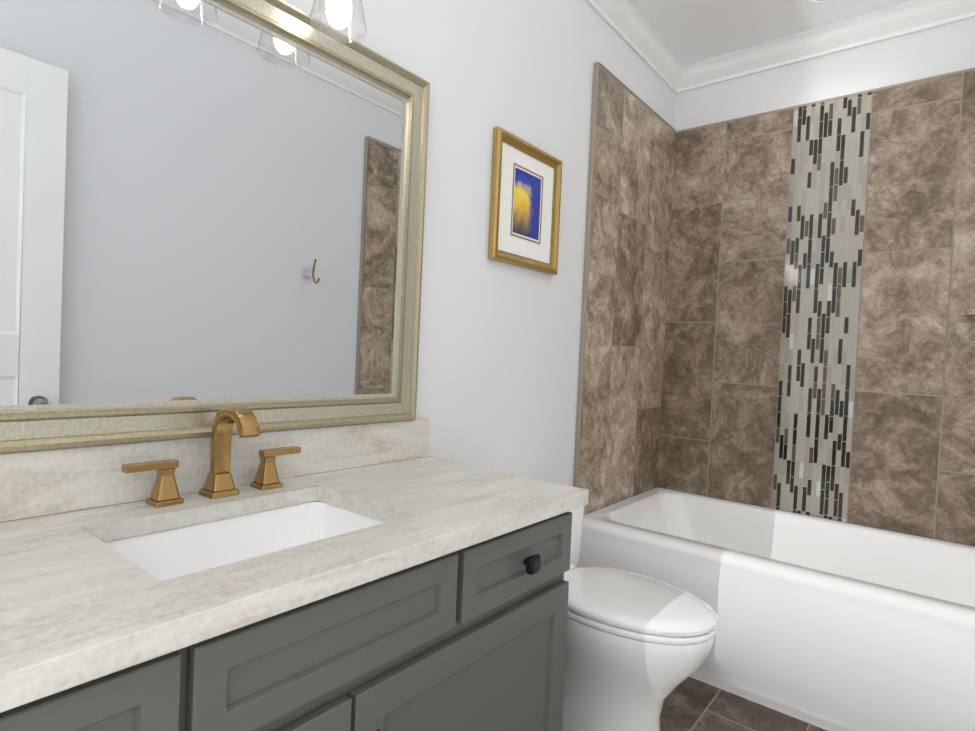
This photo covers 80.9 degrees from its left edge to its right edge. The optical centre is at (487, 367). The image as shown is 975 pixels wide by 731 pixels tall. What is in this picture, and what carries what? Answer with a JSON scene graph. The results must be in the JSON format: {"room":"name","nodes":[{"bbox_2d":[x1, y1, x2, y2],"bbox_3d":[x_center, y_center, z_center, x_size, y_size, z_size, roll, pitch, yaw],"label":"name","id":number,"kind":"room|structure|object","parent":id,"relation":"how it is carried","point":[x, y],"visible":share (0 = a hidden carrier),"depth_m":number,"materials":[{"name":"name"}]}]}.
{"room":"bathroom","nodes":[
{"label":"bathroom","id":0,"kind":"room"},
{"bbox_2d":[284,0,674,485],"bbox_3d":[-0.177,-0.247,1.791,0.100,2.710,3.688,4,2,39],"label":"wall","id":1,"kind":"structure","parent":0,"point":[498,365],"depth_m":1.96,"materials":[{"name":"white paint"}]},
{"bbox_2d":[0,0,429,453],"bbox_3d":[-0.577,-0.338,1.179,0.037,0.966,1.212,4,2,39],"label":"mirror","id":2,"kind":"object","parent":1,"relation":"attached to","point":[209,209],"visible":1,"depth_m":1.18,"materials":[{"name":"clear glass"}]},
{"bbox_2d":[309,0,366,42],"bbox_3d":[-0.498,-0.908,1.116,0.181,0.280,0.596,4,2,39],"label":"sconce","id":3,"kind":"object","parent":1,"relation":"attached to","point":[340,7],"visible":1,"depth_m":1.29,"materials":[{"name":"clear glass"}]},
{"bbox_2d":[488,126,561,274],"bbox_3d":[0.147,-0.581,2.062,0.026,0.437,0.400,4,2,39],"label":"picture frame","id":4,"kind":"object","parent":1,"relation":"attached to","point":[525,200],"visible":0.98,"depth_m":2.04,"materials":[{"name":"gold metal"}]},
{"bbox_2d":[573,62,676,486],"bbox_3d":[0.673,-0.076,2.756,0.024,2.403,0.870,4,2,39],"label":"trim","id":5,"kind":"structure","parent":1,"relation":"attached to","point":[597,65],"depth_m":2.41,"materials":[{"name":"beige"}]},
{"bbox_2d":[578,67,674,514],"bbox_3d":[0.676,-0.067,2.764,0.020,2.385,0.858,4,2,39],"label":"wall tile","id":6,"kind":"structure","parent":1,"relation":"attached to","point":[627,284],"depth_m":2.69,"materials":[{"name":"brown tile"}]},
{"bbox_2d":[585,0,688,93],"bbox_3d":[-0.051,-1.547,1.708,0.075,0.100,3.488,4,2,39],"label":"crown molding","id":7,"kind":"structure","parent":1,"relation":"attached to","point":[627,22],"depth_m":2.66,"materials":[{"name":"white paint"}]},
{"bbox_2d":[660,677,826,730],"bbox_3d":[0.389,1.196,1.312,1.724,0.100,3.688,4,2,39],"label":"floor","id":8,"kind":"structure","parent":0,"point":[691,704],"depth_m":1.90,"materials":[{"name":"tile"}]},
{"bbox_2d":[0,470,581,730],"bbox_3d":[-0.410,0.720,1.026,0.566,0.790,1.282,4,2,39],"label":"bathroom vanity","id":9,"kind":"object","parent":8,"relation":"on","point":[381,576],"depth_m":0.88,"materials":[{"name":"grey paint"}]},
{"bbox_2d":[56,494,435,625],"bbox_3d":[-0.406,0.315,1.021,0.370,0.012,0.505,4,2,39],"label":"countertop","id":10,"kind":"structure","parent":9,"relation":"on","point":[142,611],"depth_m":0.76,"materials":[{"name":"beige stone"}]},
{"bbox_2d":[121,406,301,507],"bbox_3d":[-0.513,0.170,1.147,0.153,0.188,0.358,4,2,39],"label":"faucet","id":11,"kind":"object","parent":10,"relation":"on","point":[219,486],"depth_m":1.16,"materials":[{"name":"gold metal"}]},
{"bbox_2d":[72,498,423,609],"bbox_3d":[-0.408,0.377,1.022,0.328,0.136,0.463,4,2,39],"label":"sink","id":12,"kind":"object","parent":10,"relation":"in","point":[165,566],"depth_m":1.03,"materials":[{"name":"white ceramic"}]},
{"bbox_2d":[548,481,717,730],"bbox_3d":[0.339,0.791,1.823,0.744,0.682,0.440,4,2,39],"label":"toilet","id":13,"kind":"object","parent":8,"relation":"on","point":[638,646],"visible":0.56,"depth_m":1.65,"materials":[{"name":"white ceramic"}]},
{"bbox_2d":[577,487,974,730],"bbox_3d":[1.207,0.921,2.300,1.478,0.480,0.882,4,2,39],"label":"bathtub","id":14,"kind":"object","parent":8,"relation":"on","point":[828,624],"visible":0.79,"depth_m":1.97,"materials":[{"name":"white ceramic"}]},
{"bbox_2d":[630,0,911,64],"bbox_3d":[0.517,-1.611,1.250,1.724,0.100,3.688,4,2,39],"label":"ceiling","id":15,"kind":"structure","parent":0,"point":[690,31],"depth_m":2.56,"materials":[{"name":"white paint"}]},
{"bbox_2d":[805,0,835,3],"bbox_3d":[1.394,-1.538,2.331,0.194,0.012,0.194,4,2,39],"label":"recessed light","id":16,"kind":"object","parent":15,"relation":"in","point":[818,1],"visible":1,"depth_m":2.41,"materials":[{"name":"white paint"}]},
{"bbox_2d":[674,17,974,130],"bbox_3d":[1.581,-0.187,2.676,1.524,2.710,0.100,4,2,39],"label":"wall","id":17,"kind":"structure","parent":0,"point":[940,50],"depth_m":2.62,"materials":[{"name":"white paint"}]},
{"bbox_2d":[657,70,974,546],"bbox_3d":[1.536,-0.025,2.633,1.524,2.385,0.020,4,2,39],"label":"wall tile","id":18,"kind":"structure","parent":17,"relation":"attached to","point":[912,465],"depth_m":2.51,"materials":[{"name":"brown tile"}]},
{"bbox_2d":[772,92,871,521],"bbox_3d":[1.527,-0.267,2.628,0.308,1.903,0.003,4,2,39],"label":"wall tile","id":19,"kind":"structure","parent":17,"relation":"attached to","point":[823,265],"depth_m":2.62,"materials":[{"name":"grey tile"}]},
{"bbox_2d":[677,67,974,132],"bbox_3d":[1.591,-1.223,2.608,1.524,0.014,0.024,4,2,39],"label":"trim","id":20,"kind":"structure","parent":17,"relation":"attached to","point":[971,69],"depth_m":2.60,"materials":[{"name":"beige"}]},
{"bbox_2d":[685,0,974,90],"bbox_3d":[1.588,-1.491,2.577,1.350,0.100,0.075,4,2,39],"label":"crown molding","id":21,"kind":"structure","parent":17,"relation":"attached to","point":[912,16],"depth_m":2.59,"materials":[{"name":"white paint"}]},
{"bbox_3d":[1.083,-0.168,0.770,0.100,2.710,3.688,4,2,39],"label":"wall","id":22,"kind":"structure","parent":0,"visible":0},
{"bbox_2d":[958,308,974,315],"bbox_3d":[1.929,-0.214,2.134,0.265,0.024,0.265,4,2,39],"label":"corner shelf","id":23,"kind":"object","parent":22,"relation":"attached to","point":[968,312],"visible":0.92,"depth_m":2.26,"materials":[{"name":"stone"}]}
]}

